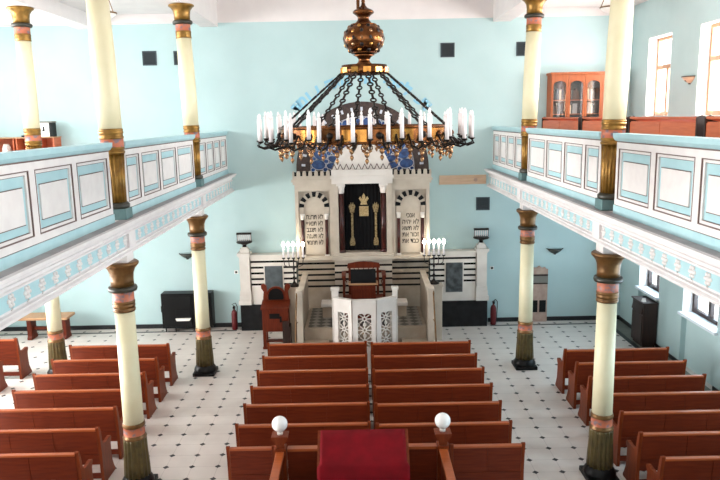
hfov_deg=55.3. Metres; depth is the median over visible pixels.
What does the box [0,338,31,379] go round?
pew
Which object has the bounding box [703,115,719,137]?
desk
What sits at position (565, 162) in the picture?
balustrade
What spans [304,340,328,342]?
stone steps
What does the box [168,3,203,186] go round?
column
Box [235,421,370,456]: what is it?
pew
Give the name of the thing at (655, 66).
window
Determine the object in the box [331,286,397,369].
pulpit
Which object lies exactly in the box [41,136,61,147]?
shelf unit
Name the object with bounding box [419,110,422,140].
candle
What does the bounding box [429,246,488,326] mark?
parapet
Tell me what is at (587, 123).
desk
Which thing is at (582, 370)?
pew
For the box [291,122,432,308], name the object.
torah ark
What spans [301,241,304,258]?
candle
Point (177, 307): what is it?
base cabinet
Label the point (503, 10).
ceiling beam
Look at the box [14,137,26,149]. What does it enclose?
shelf unit
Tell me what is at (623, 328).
trim
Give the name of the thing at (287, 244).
candle
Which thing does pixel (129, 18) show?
trim
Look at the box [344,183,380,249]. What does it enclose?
curtain
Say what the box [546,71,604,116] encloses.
bookcase
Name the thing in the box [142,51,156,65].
air vent
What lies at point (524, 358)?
column
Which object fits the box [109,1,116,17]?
pendant lamp
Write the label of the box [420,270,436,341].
parapet
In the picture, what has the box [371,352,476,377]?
pew
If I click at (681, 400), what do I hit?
pew
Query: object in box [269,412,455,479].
enclosure
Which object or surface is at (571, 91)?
book
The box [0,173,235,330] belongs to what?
trim
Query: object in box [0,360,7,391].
pew
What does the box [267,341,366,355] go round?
pew
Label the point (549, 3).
ceiling
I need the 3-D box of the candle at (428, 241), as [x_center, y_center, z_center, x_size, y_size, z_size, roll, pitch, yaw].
[1.758,0.193,17.481,0.090,0.440,0.090,-1,10,0]
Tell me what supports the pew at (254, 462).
on the floor
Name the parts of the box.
lid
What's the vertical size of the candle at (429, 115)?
0.360 m
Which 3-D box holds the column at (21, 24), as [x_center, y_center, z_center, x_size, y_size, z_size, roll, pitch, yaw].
[-7.084,-2.991,14.704,0.533,3.825,0.533,-4,10,-17]
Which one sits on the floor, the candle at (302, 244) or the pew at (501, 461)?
the pew at (501, 461)
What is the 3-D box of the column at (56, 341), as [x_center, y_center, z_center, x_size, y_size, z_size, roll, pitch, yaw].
[-6.944,1.241,15.454,0.516,3.815,0.516,-1,10,0]
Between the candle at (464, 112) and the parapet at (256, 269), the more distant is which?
the parapet at (256, 269)
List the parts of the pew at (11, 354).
rail, backrest, panel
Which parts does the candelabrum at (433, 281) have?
stem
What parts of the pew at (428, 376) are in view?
panel, rail, backrest, panel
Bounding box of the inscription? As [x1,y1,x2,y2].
[290,75,431,110]
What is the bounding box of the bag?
[2,144,11,151]
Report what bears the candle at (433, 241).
on the candelabrum at (433, 281)
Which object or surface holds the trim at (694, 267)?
attached to the wall at (684, 338)
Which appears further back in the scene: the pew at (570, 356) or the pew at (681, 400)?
the pew at (570, 356)
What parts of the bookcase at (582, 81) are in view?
door, cornice, shelf, door, door, door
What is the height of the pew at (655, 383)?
1.000 m
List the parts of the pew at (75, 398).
panel, rail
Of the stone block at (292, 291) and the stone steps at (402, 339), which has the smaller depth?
the stone steps at (402, 339)
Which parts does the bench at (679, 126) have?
panel, panel, panel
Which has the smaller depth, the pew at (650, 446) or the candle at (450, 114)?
the candle at (450, 114)
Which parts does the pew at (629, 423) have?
panel, backrest, rail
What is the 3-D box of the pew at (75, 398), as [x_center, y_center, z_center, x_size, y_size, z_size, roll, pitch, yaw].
[-5.191,3.128,12.713,2.160,1.000,0.564,-1,10,0]
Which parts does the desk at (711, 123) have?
panel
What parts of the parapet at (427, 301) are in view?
wall panel, handrail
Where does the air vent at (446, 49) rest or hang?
in the wall at (261, 56)
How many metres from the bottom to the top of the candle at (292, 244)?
0.440 m
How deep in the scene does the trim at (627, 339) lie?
18.93 m
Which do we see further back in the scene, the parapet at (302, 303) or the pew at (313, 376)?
the parapet at (302, 303)
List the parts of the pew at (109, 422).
rail, backrest, panel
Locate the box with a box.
[40,121,56,136]
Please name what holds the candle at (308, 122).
on the chandelier at (363, 39)
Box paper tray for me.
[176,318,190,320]
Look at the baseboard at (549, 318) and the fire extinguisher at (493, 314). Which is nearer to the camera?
the fire extinguisher at (493, 314)
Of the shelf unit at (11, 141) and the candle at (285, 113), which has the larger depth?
the shelf unit at (11, 141)
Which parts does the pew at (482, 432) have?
rail, panel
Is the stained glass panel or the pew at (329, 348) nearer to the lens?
the pew at (329, 348)
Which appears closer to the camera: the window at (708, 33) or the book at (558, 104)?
the window at (708, 33)
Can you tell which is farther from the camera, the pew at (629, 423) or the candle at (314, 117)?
the pew at (629, 423)
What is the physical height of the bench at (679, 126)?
1.360 m
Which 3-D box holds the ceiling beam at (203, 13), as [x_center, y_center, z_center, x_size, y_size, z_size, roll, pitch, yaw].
[-3.873,-4.176,7.160,0.450,1.030,21.600,-1,10,0]
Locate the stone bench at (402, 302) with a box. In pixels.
[398,298,407,315]
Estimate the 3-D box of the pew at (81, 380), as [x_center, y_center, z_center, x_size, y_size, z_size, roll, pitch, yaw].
[-5.196,2.988,13.506,2.160,1.000,0.564,-1,10,0]
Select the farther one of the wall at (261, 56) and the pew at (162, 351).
the wall at (261, 56)
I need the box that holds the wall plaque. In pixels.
[439,175,485,184]
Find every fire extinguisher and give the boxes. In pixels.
[231,303,237,329]
[490,299,497,324]
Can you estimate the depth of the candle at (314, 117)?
10.54 m
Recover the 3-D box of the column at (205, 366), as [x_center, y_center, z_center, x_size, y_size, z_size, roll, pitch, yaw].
[-3.585,1.176,15.461,0.516,3.815,0.516,-1,10,0]
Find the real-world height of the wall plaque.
0.250 m
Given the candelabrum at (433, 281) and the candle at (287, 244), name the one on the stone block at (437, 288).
the candelabrum at (433, 281)
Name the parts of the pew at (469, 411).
panel, rail, backrest, panel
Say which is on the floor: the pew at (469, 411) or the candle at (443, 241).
the pew at (469, 411)
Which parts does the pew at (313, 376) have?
panel, rail, panel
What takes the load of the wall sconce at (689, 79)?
attached to the wall at (684, 338)
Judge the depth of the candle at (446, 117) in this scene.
8.40 m
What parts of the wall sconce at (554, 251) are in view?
lamp shade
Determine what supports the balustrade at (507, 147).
on the trim at (694, 267)
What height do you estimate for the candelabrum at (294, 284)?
1.160 m
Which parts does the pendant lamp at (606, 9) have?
lamp shade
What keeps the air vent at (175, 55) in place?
in the wall at (261, 56)
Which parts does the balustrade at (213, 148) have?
panel, panel, rail, board, panel, panel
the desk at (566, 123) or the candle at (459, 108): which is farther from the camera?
the desk at (566, 123)
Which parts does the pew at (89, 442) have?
rail, backrest, panel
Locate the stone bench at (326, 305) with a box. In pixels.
[321,300,331,317]
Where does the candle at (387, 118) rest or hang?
on the chandelier at (363, 39)
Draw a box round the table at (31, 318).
[18,312,74,339]
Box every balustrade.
[0,143,114,271]
[124,134,195,213]
[200,131,227,183]
[491,126,521,177]
[526,128,600,205]
[613,133,719,251]
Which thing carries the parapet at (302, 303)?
on the floor
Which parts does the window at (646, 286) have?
sill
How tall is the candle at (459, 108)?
0.360 m
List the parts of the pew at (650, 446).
panel, backrest, rail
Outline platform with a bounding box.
[305,306,426,341]
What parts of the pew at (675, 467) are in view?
panel, backrest, rail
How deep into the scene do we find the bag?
18.07 m
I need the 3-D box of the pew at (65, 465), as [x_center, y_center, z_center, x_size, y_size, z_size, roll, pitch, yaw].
[-5.177,3.549,10.335,2.160,1.000,0.564,-1,10,0]
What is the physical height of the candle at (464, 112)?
0.360 m
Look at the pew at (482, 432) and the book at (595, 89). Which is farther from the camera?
the book at (595, 89)
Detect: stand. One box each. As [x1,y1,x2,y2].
[236,232,251,252]
[260,283,291,348]
[473,228,488,247]
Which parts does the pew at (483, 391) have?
panel, rail, backrest, panel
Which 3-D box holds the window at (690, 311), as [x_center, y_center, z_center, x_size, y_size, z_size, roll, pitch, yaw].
[7.398,0.874,14.644,0.390,1.900,1.630,-1,10,0]
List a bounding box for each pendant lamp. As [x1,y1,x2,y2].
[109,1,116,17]
[600,0,609,12]
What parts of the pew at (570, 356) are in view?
panel, backrest, rail, panel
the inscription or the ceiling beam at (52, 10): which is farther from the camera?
the inscription
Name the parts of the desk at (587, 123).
panel, panel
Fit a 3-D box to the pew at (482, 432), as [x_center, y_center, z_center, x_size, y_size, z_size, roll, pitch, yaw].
[1.327,3.291,11.099,2.140,1.000,0.564,-1,10,0]
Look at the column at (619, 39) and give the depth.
9.78 m
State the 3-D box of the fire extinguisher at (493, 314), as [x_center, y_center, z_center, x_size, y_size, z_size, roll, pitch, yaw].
[3.698,1.982,19.018,0.166,0.730,0.162,-6,11,-27]
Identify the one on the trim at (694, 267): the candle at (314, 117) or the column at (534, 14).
the column at (534, 14)
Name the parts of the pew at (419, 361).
panel, rail, backrest, panel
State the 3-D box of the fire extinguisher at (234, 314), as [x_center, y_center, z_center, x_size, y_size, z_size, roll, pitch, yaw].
[-3.459,2.100,18.997,0.192,0.770,0.160,-1,10,0]
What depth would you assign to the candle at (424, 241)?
17.46 m
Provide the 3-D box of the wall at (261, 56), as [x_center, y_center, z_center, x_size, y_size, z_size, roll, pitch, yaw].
[-1.586,-2.156,18.651,18.400,9.200,0.300,-1,10,0]
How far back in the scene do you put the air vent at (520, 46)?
18.01 m
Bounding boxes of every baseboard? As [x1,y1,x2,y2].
[1,315,619,330]
[619,316,718,390]
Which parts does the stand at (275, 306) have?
leg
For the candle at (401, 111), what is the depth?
8.17 m
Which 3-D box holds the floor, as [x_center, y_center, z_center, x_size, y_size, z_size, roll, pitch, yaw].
[-1.438,4.354,8.836,18.400,0.200,21.900,-1,10,0]
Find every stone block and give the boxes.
[284,286,297,342]
[431,282,442,340]
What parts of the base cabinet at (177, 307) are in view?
door, door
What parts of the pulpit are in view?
post, panel, panel, panel, panel, post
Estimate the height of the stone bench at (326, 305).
0.380 m
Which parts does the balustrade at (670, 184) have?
panel, rail, board, panel, panel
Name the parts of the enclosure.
hand rail, post, globe, panel, panel, post, globe, panel, hand rail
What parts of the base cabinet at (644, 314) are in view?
door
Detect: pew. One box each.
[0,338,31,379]
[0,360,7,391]
[0,406,123,458]
[0,427,114,479]
[0,451,93,479]
[11,389,122,418]
[32,371,156,418]
[51,357,166,401]
[69,343,177,385]
[226,445,274,479]
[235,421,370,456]
[243,401,369,423]
[250,383,368,403]
[256,367,367,385]
[262,353,367,369]
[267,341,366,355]
[370,340,470,384]
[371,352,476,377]
[372,366,484,404]
[373,382,492,428]
[374,400,501,428]
[376,420,512,444]
[449,442,524,479]
[555,346,668,393]
[566,359,686,408]
[578,373,706,425]
[612,409,719,466]
[613,391,719,423]
[623,431,719,479]
[646,456,719,479]
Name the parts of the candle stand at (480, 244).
dish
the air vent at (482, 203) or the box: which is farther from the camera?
the air vent at (482, 203)
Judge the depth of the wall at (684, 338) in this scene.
15.72 m
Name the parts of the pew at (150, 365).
panel, rail, backrest, panel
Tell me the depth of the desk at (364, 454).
9.34 m
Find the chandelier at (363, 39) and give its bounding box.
[257,0,474,164]
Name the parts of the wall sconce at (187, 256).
lamp shade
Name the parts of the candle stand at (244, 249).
dish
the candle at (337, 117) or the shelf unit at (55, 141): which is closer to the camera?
the candle at (337, 117)
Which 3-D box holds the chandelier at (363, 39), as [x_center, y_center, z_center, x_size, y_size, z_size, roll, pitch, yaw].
[0.045,-2.999,9.219,3.010,3.810,2.979,5,12,30]
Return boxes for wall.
[0,0,634,326]
[619,0,719,390]
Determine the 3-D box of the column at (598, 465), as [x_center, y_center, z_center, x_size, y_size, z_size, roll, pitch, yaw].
[3.777,1.896,10.614,0.516,3.815,0.516,-1,10,0]
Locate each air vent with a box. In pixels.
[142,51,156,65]
[173,51,177,64]
[440,43,454,56]
[476,197,489,209]
[516,42,525,55]
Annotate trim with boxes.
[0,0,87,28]
[0,14,173,25]
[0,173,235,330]
[0,323,639,347]
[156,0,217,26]
[484,169,719,306]
[616,319,711,390]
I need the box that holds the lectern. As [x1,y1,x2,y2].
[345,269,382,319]
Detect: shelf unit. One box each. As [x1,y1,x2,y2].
[0,137,16,151]
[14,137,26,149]
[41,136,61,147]
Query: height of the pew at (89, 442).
1.000 m
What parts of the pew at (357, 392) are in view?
panel, rail, panel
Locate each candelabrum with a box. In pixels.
[281,241,304,286]
[422,239,444,284]
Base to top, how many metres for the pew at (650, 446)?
1.000 m
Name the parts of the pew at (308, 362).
panel, rail, panel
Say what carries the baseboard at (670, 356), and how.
attached to the wall at (684, 338)
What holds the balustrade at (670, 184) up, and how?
on the trim at (694, 267)
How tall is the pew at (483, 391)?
1.000 m
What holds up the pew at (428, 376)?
on the floor
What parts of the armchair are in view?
leg, armrest, leg, crest rail, seat, leg, armrest, leg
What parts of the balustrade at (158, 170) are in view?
panel, panel, rail, board, panel, panel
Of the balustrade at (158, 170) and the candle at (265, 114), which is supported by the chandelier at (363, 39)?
the candle at (265, 114)
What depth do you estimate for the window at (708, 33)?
14.56 m
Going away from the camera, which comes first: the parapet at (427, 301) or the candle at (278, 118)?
the candle at (278, 118)
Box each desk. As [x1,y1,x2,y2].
[317,429,409,479]
[542,116,582,129]
[581,116,630,132]
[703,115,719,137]
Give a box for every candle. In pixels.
[258,114,262,141]
[264,111,267,137]
[268,114,272,141]
[277,112,279,133]
[281,242,284,258]
[284,110,287,138]
[286,242,289,258]
[288,113,292,142]
[291,242,294,258]
[296,242,299,258]
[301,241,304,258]
[306,110,310,139]
[312,112,315,125]
[317,112,320,142]
[335,109,339,138]
[350,111,354,141]
[360,111,362,124]
[368,108,371,138]
[386,111,389,141]
[400,107,403,137]
[408,111,410,123]
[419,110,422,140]
[422,239,425,255]
[427,107,431,136]
[427,239,430,255]
[432,239,435,255]
[437,239,439,255]
[442,239,444,255]
[445,110,448,139]
[448,107,451,135]
[458,108,460,133]
[460,108,462,134]
[462,110,465,137]
[469,110,470,136]
[470,110,473,136]
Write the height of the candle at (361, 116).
0.360 m
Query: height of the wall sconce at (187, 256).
0.175 m
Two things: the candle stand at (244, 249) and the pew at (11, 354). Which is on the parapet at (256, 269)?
the candle stand at (244, 249)
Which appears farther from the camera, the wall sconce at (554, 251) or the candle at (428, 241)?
the wall sconce at (554, 251)
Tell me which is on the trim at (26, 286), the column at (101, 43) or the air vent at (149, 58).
the column at (101, 43)
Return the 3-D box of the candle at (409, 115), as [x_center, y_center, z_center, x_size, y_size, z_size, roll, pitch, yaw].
[0.766,-1.833,10.613,0.050,0.360,0.050,-1,10,0]
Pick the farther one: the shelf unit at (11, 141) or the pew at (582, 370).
the shelf unit at (11, 141)
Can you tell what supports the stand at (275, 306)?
on the floor
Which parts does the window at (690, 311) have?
sill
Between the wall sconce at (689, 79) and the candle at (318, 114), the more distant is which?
the wall sconce at (689, 79)
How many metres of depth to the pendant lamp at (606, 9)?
12.41 m
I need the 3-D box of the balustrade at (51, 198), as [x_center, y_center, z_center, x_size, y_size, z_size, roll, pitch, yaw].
[-3.565,-0.438,7.641,0.205,1.130,4.300,-1,10,0]
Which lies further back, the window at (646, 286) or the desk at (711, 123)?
the window at (646, 286)
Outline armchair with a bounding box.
[342,261,385,316]
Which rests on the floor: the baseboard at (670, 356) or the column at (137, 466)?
the column at (137, 466)
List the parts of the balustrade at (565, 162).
panel, panel, board, rail, panel, panel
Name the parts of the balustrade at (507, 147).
panel, panel, board, rail, panel, panel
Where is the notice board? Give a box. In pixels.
[532,266,547,321]
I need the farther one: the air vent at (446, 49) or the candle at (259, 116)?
the air vent at (446, 49)
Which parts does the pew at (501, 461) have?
panel, rail, panel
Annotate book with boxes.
[557,103,559,113]
[560,89,563,99]
[570,90,572,99]
[593,88,597,98]
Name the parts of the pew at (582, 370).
panel, backrest, rail, panel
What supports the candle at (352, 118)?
on the chandelier at (363, 39)
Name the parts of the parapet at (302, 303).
handrail, wall panel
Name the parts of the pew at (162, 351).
panel, rail, backrest, panel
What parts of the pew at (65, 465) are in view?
rail, backrest, panel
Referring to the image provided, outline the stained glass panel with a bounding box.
[296,102,428,171]
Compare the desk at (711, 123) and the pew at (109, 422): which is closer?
the desk at (711, 123)
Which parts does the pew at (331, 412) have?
panel, rail, panel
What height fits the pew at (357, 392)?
1.000 m
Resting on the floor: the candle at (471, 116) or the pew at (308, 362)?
the pew at (308, 362)
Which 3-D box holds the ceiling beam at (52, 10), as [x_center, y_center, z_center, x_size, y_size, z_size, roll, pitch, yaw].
[-7.051,-3.771,7.213,0.480,0.330,21.600,-1,10,0]
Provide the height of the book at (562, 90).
0.271 m
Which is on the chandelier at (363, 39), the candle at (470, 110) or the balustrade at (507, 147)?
the candle at (470, 110)
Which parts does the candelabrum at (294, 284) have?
stem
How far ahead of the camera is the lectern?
16.83 m
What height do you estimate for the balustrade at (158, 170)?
1.130 m
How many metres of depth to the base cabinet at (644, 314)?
16.88 m
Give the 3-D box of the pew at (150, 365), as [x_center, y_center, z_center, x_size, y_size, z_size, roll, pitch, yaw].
[-5.200,2.847,14.299,2.160,1.000,0.564,-1,10,0]
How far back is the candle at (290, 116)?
8.34 m
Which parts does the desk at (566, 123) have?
panel, panel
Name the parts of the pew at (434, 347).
panel, backrest, rail, panel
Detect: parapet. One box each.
[237,251,297,330]
[295,273,308,342]
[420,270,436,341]
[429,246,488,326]
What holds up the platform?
on the floor
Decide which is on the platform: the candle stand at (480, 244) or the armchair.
the armchair
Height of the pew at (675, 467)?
1.000 m
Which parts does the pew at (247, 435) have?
panel, rail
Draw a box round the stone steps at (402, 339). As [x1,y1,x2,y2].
[401,338,427,341]
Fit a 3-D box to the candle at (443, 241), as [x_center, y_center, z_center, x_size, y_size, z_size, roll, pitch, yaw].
[2.132,0.186,17.482,0.090,0.440,0.090,-1,10,0]
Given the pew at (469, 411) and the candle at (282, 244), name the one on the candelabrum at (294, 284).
the candle at (282, 244)
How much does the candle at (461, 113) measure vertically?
0.360 m
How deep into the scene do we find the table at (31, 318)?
18.44 m
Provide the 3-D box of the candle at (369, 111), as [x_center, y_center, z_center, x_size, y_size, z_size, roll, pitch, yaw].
[0.119,-1.380,8.125,0.050,0.360,0.050,-1,10,0]
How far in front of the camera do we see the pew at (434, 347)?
14.70 m
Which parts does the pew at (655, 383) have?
panel, backrest, rail, panel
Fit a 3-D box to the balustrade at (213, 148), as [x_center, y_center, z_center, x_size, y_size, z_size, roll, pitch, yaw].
[-3.618,-2.059,16.803,0.205,1.130,3.350,-1,10,0]
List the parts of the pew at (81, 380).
panel, rail, backrest, panel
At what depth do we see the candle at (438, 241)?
17.46 m
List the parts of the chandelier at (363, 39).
candle arm, candle arm, candle arm, candle arm, candle arm, candle arm, candle arm, chain, chain, chain, candle arm, chain, candle arm, chain, candle arm, chain, hanging chain, candle arm, chain, chain, candle arm, candle arm, chain, chain, chain, candle arm, candle arm, candle arm, candle arm, candle arm, candle arm, candle arm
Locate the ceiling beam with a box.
[493,0,526,21]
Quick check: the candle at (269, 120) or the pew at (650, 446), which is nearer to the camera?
the candle at (269, 120)
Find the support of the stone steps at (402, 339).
on the floor
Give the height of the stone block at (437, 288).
1.490 m
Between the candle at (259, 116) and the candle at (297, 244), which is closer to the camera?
the candle at (259, 116)
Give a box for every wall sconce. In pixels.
[179,253,191,258]
[546,248,562,254]
[681,75,695,83]
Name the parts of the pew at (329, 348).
panel, rail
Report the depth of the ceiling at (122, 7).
16.57 m
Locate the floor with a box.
[0,320,711,479]
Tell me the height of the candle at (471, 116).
0.360 m
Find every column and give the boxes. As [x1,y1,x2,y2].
[6,6,41,148]
[45,296,67,373]
[86,0,132,219]
[106,252,157,479]
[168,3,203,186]
[187,210,217,376]
[511,204,537,370]
[518,0,546,180]
[579,243,624,479]
[595,0,633,210]
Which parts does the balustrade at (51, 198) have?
panel, panel, rail, board, panel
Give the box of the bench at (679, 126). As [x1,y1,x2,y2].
[628,115,704,136]
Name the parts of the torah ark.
cornice, panel, embroidered crown, panel, cornice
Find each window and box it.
[635,266,659,300]
[645,32,672,115]
[677,288,718,335]
[691,19,719,115]
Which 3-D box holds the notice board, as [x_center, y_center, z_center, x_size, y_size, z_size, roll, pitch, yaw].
[4.974,1.497,19.125,0.480,1.600,0.075,-1,10,0]
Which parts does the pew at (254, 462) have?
panel, rail, panel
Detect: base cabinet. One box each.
[161,290,215,331]
[631,296,658,346]
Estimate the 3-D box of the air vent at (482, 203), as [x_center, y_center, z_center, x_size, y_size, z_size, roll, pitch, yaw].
[3.352,-0.992,18.723,0.370,0.360,0.020,-1,10,0]
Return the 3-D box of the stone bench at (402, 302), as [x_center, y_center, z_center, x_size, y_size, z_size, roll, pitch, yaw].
[1.032,1.698,17.317,0.320,0.380,0.400,-1,10,0]
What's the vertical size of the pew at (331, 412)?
1.000 m
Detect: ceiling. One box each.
[0,0,172,16]
[543,0,647,7]

